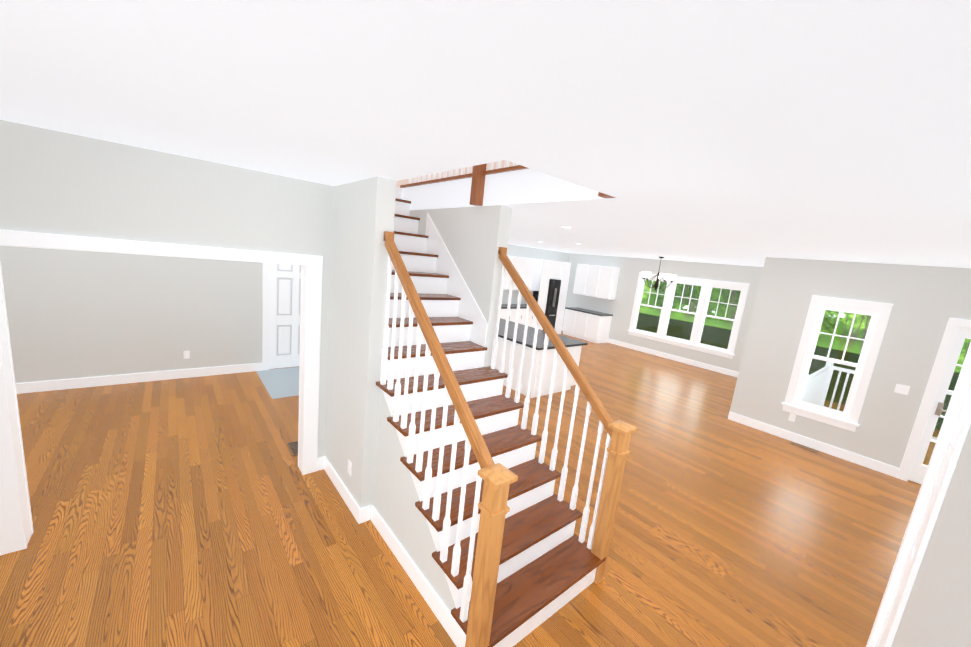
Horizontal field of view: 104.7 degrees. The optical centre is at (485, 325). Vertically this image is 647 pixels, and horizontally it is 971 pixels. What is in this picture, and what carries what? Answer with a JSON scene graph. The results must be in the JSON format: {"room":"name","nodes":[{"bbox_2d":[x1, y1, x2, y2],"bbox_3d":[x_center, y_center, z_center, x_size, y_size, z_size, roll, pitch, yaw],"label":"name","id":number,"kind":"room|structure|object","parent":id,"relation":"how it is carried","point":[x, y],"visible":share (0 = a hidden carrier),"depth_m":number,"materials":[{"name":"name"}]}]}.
{"room":"house entrance hall","nodes":[
{"label":"house entrance hall","id":0,"kind":"room"},
{"bbox_2d":[0,245,262,382],"bbox_3d":[-5.223,-0.534,4.876,6.360,2.740,0.140,-2,13,-40],"label":"wall","id":1,"kind":"structure","parent":0,"point":[72,314],"depth_m":5.13,"materials":[{"name":"grey paint"}]},
{"bbox_2d":[15,363,262,393],"bbox_3d":[-5.707,0.774,4.719,5.050,0.135,0.016,-2,13,-40],"label":"baseboard","id":2,"kind":"structure","parent":1,"relation":"attached to","point":[29,387],"depth_m":5.29,"materials":[{"name":"white wood"}]},
{"bbox_2d":[184,351,189,358],"bbox_3d":[-4.503,0.438,5.649,0.070,0.115,0.006,-2,13,-40],"label":"outlet","id":3,"kind":"object","parent":1,"relation":"attached to","point":[186,354],"visible":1,"depth_m":5.65,"materials":[{"name":"white plastic"}]},
{"bbox_2d":[269,263,300,368],"bbox_3d":[-3.287,-0.256,6.484,0.820,2.018,0.101,-2,13,-40],"label":"hall door","id":4,"kind":"structure","parent":1,"relation":"in","point":[284,309],"depth_m":6.41,"materials":[{"name":"white wood"}]},
{"bbox_2d":[0,120,333,457],"bbox_3d":[-3.471,0.173,2.004,5.340,2.740,0.140,-2,13,-40],"label":"wall","id":5,"kind":"structure","parent":0,"point":[56,182],"depth_m":2.62,"materials":[{"name":"grey paint"}]},
{"bbox_2d":[0,230,322,554],"bbox_3d":[-2.396,0.428,2.978,2.000,2.122,0.180,-2,13,-40],"label":"door frame","id":6,"kind":"structure","parent":5,"relation":"attached to","point":[16,526],"depth_m":2.60,"materials":[{"name":"white wood"}]},
{"bbox_2d":[326,176,396,518],"bbox_3d":[-1.462,0.091,3.649,0.145,2.740,1.958,-2,13,-40],"label":"wall","id":7,"kind":"structure","parent":0,"point":[363,214],"depth_m":3.04,"materials":[{"name":"grey paint"}]},
{"bbox_2d":[319,456,366,523],"bbox_3d":[-1.336,1.475,3.431,0.060,0.135,0.944,-2,13,-40],"label":"baseboard","id":8,"kind":"structure","parent":7,"relation":"attached to","point":[360,514],"depth_m":3.34,"materials":[{"name":"white wood"}]},
{"bbox_2d":[348,460,351,475],"bbox_3d":[-1.177,1.229,3.247,0.006,0.115,0.070,-2,13,-40],"label":"outlet","id":9,"kind":"object","parent":7,"relation":"attached to","point":[349,466],"visible":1,"depth_m":3.24,"materials":[{"name":"white plastic"}]},
{"bbox_2d":[367,505,465,646],"bbox_3d":[-0.526,1.706,2.630,0.025,0.135,1.404,-2,13,-40],"label":"baseboard","id":10,"kind":"structure","parent":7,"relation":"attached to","point":[445,618],"depth_m":2.52,"materials":[{"name":"white wood"}]},
{"bbox_2d":[396,168,460,187],"bbox_3d":[-2.645,-3.439,6.140,5.550,2.480,0.140,-2,13,-40],"label":"wall","id":11,"kind":"structure","parent":0,"point":[402,182],"depth_m":7.26,"materials":[{"name":"paint"}]},
{"bbox_2d":[409,205,511,368],"bbox_3d":[-1.804,-0.345,5.859,0.140,2.740,5.878,-2,13,-40],"label":"wall","id":12,"kind":"structure","parent":0,"point":[475,238],"depth_m":3.64,"materials":[{"name":"grey paint"}]},
{"bbox_2d":[0,331,939,646],"bbox_3d":[0.634,1.590,4.684,14.980,0.120,11.780,-2,13,-40],"label":"floor","id":13,"kind":"structure","parent":0,"point":[196,511],"depth_m":3.13,"materials":[{"name":"brown wood"}]},
{"bbox_2d":[256,367,298,398],"bbox_3d":[-2.940,0.872,6.184,1.268,0.004,1.348,-2,13,-40],"label":"floor","id":14,"kind":"structure","parent":13,"relation":"on","point":[281,383],"depth_m":5.94,"materials":[{"name":"grey tile"}]},
{"bbox_2d":[286,441,297,455],"bbox_3d":[-2.078,1.338,4.107,0.130,0.008,0.300,-2,13,-40],"label":"floor vent","id":15,"kind":"object","parent":13,"relation":"in","point":[293,447],"visible":0.6,"depth_m":4.11,"materials":[{"name":"brown metal"}]},
{"bbox_2d":[372,187,637,646],"bbox_3d":[-0.513,0.091,3.427,1.304,3.018,3.478,-2,13,-40],"label":"staircase","id":16,"kind":"structure","parent":13,"relation":"on","point":[479,517],"depth_m":2.72,"materials":[{"name":"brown wood"}]},
{"bbox_2d":[500,307,511,320],"bbox_3d":[0.337,-0.134,11.217,0.493,0.880,0.636,-2,13,-40],"label":"base cabinet","id":17,"kind":"object","parent":13,"relation":"on","point":[503,314],"depth_m":10.93,"materials":[{"name":"wood"}]},
{"bbox_2d":[512,307,523,324],"bbox_3d":[0.717,-0.150,11.532,0.494,0.880,0.636,-2,13,-40],"label":"base cabinet","id":18,"kind":"object","parent":13,"relation":"on","point":[521,314],"depth_m":11.33,"materials":[{"name":"wood"}]},
{"bbox_2d":[501,304,526,306],"bbox_3d":[-0.750,-0.534,10.185,6.420,0.040,0.648,-2,13,-40],"label":"countertop","id":19,"kind":"structure","parent":18,"relation":"on","point":[503,305],"depth_m":11.57,"materials":[{"name":"grey stone"}]},
{"bbox_2d":[524,307,533,326],"bbox_3d":[1.092,-0.166,11.844,0.482,0.880,0.636,-2,13,-40],"label":"base cabinet","id":20,"kind":"object","parent":13,"relation":"on","point":[531,313],"depth_m":11.63,"materials":[{"name":"wood"}]},
{"bbox_2d":[532,307,543,329],"bbox_3d":[1.472,-0.183,12.159,0.506,0.880,0.636,-2,13,-40],"label":"base cabinet","id":21,"kind":"object","parent":13,"relation":"on","point":[533,316],"depth_m":11.83,"materials":[{"name":"wood"}]},
{"bbox_2d":[495,338,581,397],"bbox_3d":[0.532,0.563,7.480,1.216,0.880,2.366,-2,13,-40],"label":"kitchen island","id":22,"kind":"object","parent":13,"relation":"on","point":[573,346],"depth_m":6.51,"materials":[{"name":"wood"}]},
{"bbox_2d":[498,318,586,349],"bbox_3d":[0.608,0.111,7.425,1.340,0.040,2.440,-2,13,-40],"label":"island countertop","id":23,"kind":"structure","parent":22,"relation":"on","point":[520,330],"depth_m":6.93,"materials":[{"name":"grey stone"}]},
{"bbox_2d":[533,279,560,328],"bbox_3d":[1.956,-0.657,12.356,0.480,1.800,0.756,-2,13,-40],"label":"refrigerator","id":24,"kind":"object","parent":13,"relation":"on","point":[552,299],"visible":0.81,"depth_m":12.04,"materials":[{"name":"black metal"}]},
{"bbox_2d":[540,263,570,333],"bbox_3d":[2.329,-0.957,12.658,0.460,2.400,0.656,-2,13,-40],"label":"tall cabinet","id":25,"kind":"object","parent":13,"relation":"on","point":[565,268],"depth_m":12.33,"materials":[{"name":"wood"}]},
{"bbox_2d":[560,307,575,334],"bbox_3d":[3.028,-0.117,12.721,0.636,0.880,0.470,-2,13,-40],"label":"base cabinet","id":26,"kind":"object","parent":13,"relation":"on","point":[570,316],"depth_m":12.53,"materials":[{"name":"wood"}]},
{"bbox_2d":[572,311,587,338],"bbox_3d":[3.322,-0.023,12.372,0.636,0.880,0.460,-2,13,-40],"label":"base cabinet","id":27,"kind":"object","parent":13,"relation":"on","point":[578,327],"depth_m":12.20,"materials":[{"name":"wood"}]},
{"bbox_2d":[568,307,603,314],"bbox_3d":[3.372,-0.471,12.280,0.648,0.040,1.420,-2,13,-40],"label":"countertop","id":28,"kind":"structure","parent":27,"relation":"on","point":[569,308],"depth_m":12.16,"materials":[{"name":"grey stone"}]},
{"bbox_2d":[584,315,611,342],"bbox_3d":[3.612,0.071,12.028,0.636,0.880,0.460,-2,13,-40],"label":"base cabinet","id":29,"kind":"object","parent":13,"relation":"on","point":[596,330],"depth_m":11.84,"materials":[{"name":"wood"}]},
{"bbox_2d":[790,442,818,452],"bbox_3d":[4.739,1.806,5.570,0.110,0.005,0.320,-2,13,-40],"label":"floor vent","id":30,"kind":"object","parent":13,"relation":"in","point":[804,447],"visible":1,"depth_m":5.57,"materials":[{"name":"brown metal"}]},
{"bbox_2d":[0,0,970,267],"bbox_3d":[0.942,-1.287,4.163,14.980,0.280,11.780,-2,13,-40],"label":"ceiling","id":31,"kind":"structure","parent":0,"point":[744,132],"depth_m":1.21,"materials":[{"name":"white paint"}]},
{"bbox_2d":[400,160,615,205],"bbox_3d":[-0.029,-1.882,3.538,0.192,1.458,3.126,-2,13,-40],"label":"railing","id":32,"kind":"object","parent":31,"relation":"on","point":[479,173],"visible":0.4,"depth_m":3.52,"materials":[{"name":"brown wood"}]},
{"bbox_2d":[642,257,675,289],"bbox_3d":[4.235,-1.290,9.245,0.790,0.819,0.762,-2,13,-40],"label":"chandelier","id":33,"kind":"object","parent":31,"relation":"hanging from","point":[658,275],"visible":0.98,"depth_m":9.18,"materials":[{"name":"brown metal"}]},
{"bbox_2d":[465,160,512,173],"bbox_3d":[2.021,-2.736,5.013,0.140,2.480,8.000,-2,13,-40],"label":"wall","id":34,"kind":"structure","parent":0,"point":[503,161],"depth_m":7.11,"materials":[{"name":"paint"}]},
{"bbox_2d":[502,244,568,303],"bbox_3d":[-0.443,-1.096,10.820,8.340,2.740,0.140,-2,13,-40],"label":"wall","id":35,"kind":"structure","parent":0,"point":[526,252],"depth_m":12.00,"materials":[{"name":"grey paint"}]},
{"bbox_2d":[503,255,511,289],"bbox_3d":[0.402,-1.591,11.064,0.493,1.000,0.356,-2,13,-40],"label":"upper cabinet","id":36,"kind":"object","parent":35,"relation":"attached to","point":[510,257],"depth_m":11.06,"materials":[{"name":"wood"}]},
{"bbox_2d":[508,256,523,289],"bbox_3d":[0.782,-1.607,11.379,0.494,1.000,0.356,-2,13,-40],"label":"upper cabinet","id":37,"kind":"object","parent":35,"relation":"attached to","point":[518,262],"depth_m":11.25,"materials":[{"name":"wood"}]},
{"bbox_2d":[520,259,535,290],"bbox_3d":[1.161,-1.624,11.694,0.494,1.000,0.356,-2,13,-40],"label":"upper cabinet","id":38,"kind":"object","parent":35,"relation":"attached to","point":[526,275],"depth_m":11.59,"materials":[{"name":"wood"}]},
{"bbox_2d":[532,259,543,290],"bbox_3d":[1.541,-1.640,12.010,0.494,1.000,0.356,-2,13,-40],"label":"upper cabinet","id":39,"kind":"object","parent":35,"relation":"attached to","point":[538,271],"depth_m":11.82,"materials":[{"name":"wood"}]},
{"bbox_2d":[544,260,559,278],"bbox_3d":[2.043,-1.843,12.189,0.480,0.560,0.638,-2,13,-40],"label":"upper cabinet","id":40,"kind":"object","parent":35,"relation":"attached to","point":[551,268],"depth_m":11.82,"materials":[{"name":"wood"}]},
{"bbox_2d":[562,253,762,371],"bbox_3d":[4.921,-0.559,11.030,0.140,2.740,6.810,-2,13,-40],"label":"wall","id":41,"kind":"structure","parent":0,"point":[619,308],"depth_m":10.96,"materials":[{"name":"grey paint"}]},
{"bbox_2d":[573,264,587,294],"bbox_3d":[3.289,-1.551,12.552,0.356,1.000,0.470,-2,13,-40],"label":"upper cabinet","id":42,"kind":"object","parent":41,"relation":"attached to","point":[582,269],"depth_m":12.43,"materials":[{"name":"wood"}]},
{"bbox_2d":[584,265,599,296],"bbox_3d":[3.583,-1.456,12.204,0.356,1.000,0.460,-2,13,-40],"label":"upper cabinet","id":43,"kind":"object","parent":41,"relation":"attached to","point":[590,280],"depth_m":12.10,"materials":[{"name":"wood"}]},
{"bbox_2d":[596,267,619,298],"bbox_3d":[3.873,-1.363,11.859,0.356,1.000,0.460,-2,13,-40],"label":"upper cabinet","id":44,"kind":"object","parent":41,"relation":"attached to","point":[606,285],"depth_m":11.72,"materials":[{"name":"wood"}]},
{"bbox_2d":[562,326,738,377],"bbox_3d":[4.768,0.732,11.158,0.016,0.135,6.670,-2,13,-40],"label":"baseboard","id":45,"kind":"structure","parent":41,"relation":"attached to","point":[702,365],"depth_m":10.43,"materials":[{"name":"white wood"}]},
{"bbox_2d":[628,272,749,358],"bbox_3d":[5.438,-0.386,10.351,0.165,1.890,2.900,-2,13,-40],"label":"triple window","id":46,"kind":"structure","parent":41,"relation":"in","point":[701,313],"depth_m":10.11,"materials":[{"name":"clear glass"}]},
{"bbox_2d":[730,257,970,467],"bbox_3d":[5.871,0.739,4.411,0.140,2.740,4.830,-2,13,-40],"label":"wall","id":47,"kind":"structure","parent":0,"point":[928,302],"depth_m":5.10,"materials":[{"name":"grey paint"}]},
{"bbox_2d":[789,413,795,421],"bbox_3d":[4.699,1.408,5.742,0.006,0.115,0.070,-2,13,-40],"label":"outlet","id":48,"kind":"object","parent":47,"relation":"attached to","point":[792,417],"visible":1,"depth_m":5.74,"materials":[{"name":"white plastic"}]},
{"bbox_2d":[728,412,899,477],"bbox_3d":[4.778,1.728,5.655,0.016,0.135,1.990,-2,13,-40],"label":"baseboard","id":49,"kind":"structure","parent":47,"relation":"attached to","point":[875,465],"depth_m":5.50,"materials":[{"name":"white wood"}]},
{"bbox_2d":[781,295,893,431],"bbox_3d":[4.998,0.511,5.383,0.165,1.800,0.870,-2,13,-40],"label":"window","id":50,"kind":"structure","parent":47,"relation":"in","point":[878,313],"depth_m":5.34,"materials":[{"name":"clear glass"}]},
{"bbox_2d":[894,384,909,394],"bbox_3d":[5.404,0.825,4.862,0.006,0.115,0.120,-2,13,-40],"label":"switch plate","id":51,"kind":"object","parent":47,"relation":"attached to","point":[902,389],"visible":1,"depth_m":4.86,"materials":[{"name":"white plastic"}]},
{"bbox_2d":[897,318,970,480],"bbox_3d":[5.851,1.059,4.327,0.018,2.140,1.080,-2,13,-40],"label":"door frame","id":52,"kind":"structure","parent":47,"relation":"attached to","point":[953,324],"depth_m":4.67,"materials":[{"name":"white wood"}]},
{"bbox_2d":[908,327,970,483],"bbox_3d":[5.886,1.098,4.368,0.095,2.036,0.892,-2,13,-40],"label":"patio door","id":53,"kind":"structure","parent":47,"relation":"in","point":[918,471],"depth_m":4.66,"materials":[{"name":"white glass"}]},
{"bbox_2d":[891,425,970,646],"bbox_3d":[-0.192,0.929,-0.237,7.470,2.740,0.140,-2,13,-40],"label":"wall","id":54,"kind":"structure","parent":0,"point":[937,611],"depth_m":1.03,"materials":[{"name":"grey paint"}]},
{"bbox_2d":[866,342,970,646],"bbox_3d":[2.214,1.136,1.857,1.010,2.100,0.158,-2,13,-40],"label":"door frame","id":55,"kind":"structure","parent":54,"relation":"attached to","point":[964,375],"depth_m":2.03,"materials":[{"name":"white wood"}]},
{"label":"outside","id":56,"kind":"structure","parent":0,"visible":0},
{"bbox_2d":[636,313,959,429],"bbox_3d":[10.211,1.368,14.360,19.200,0.100,52.000,-2,13,-40],"label":"lawn","id":57,"kind":"structure","parent":56,"point":[672,325],"depth_m":17.97,"materials":[{"name":"green plant"}]},
{"bbox_3d":[7.233,2.462,4.929,2.498,0.470,6.188,-2,13,-40],"label":"deck floor","id":58,"kind":"structure","parent":57,"relation":"on","visible":0},
{"bbox_2d":[801,361,952,440],"bbox_3d":[7.489,1.758,4.594,2.415,1.080,5.580,-2,13,-40],"label":"deck railing","id":59,"kind":"object","parent":58,"relation":"on","point":[816,390],"depth_m":7.09,"materials":[{"name":"white wood"}]},
{"bbox_2d":[639,280,970,372],"bbox_3d":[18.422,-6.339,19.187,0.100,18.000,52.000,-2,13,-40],"label":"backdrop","id":60,"kind":"structure","parent":56,"point":[829,323],"depth_m":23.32,"materials":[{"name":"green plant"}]}
]}

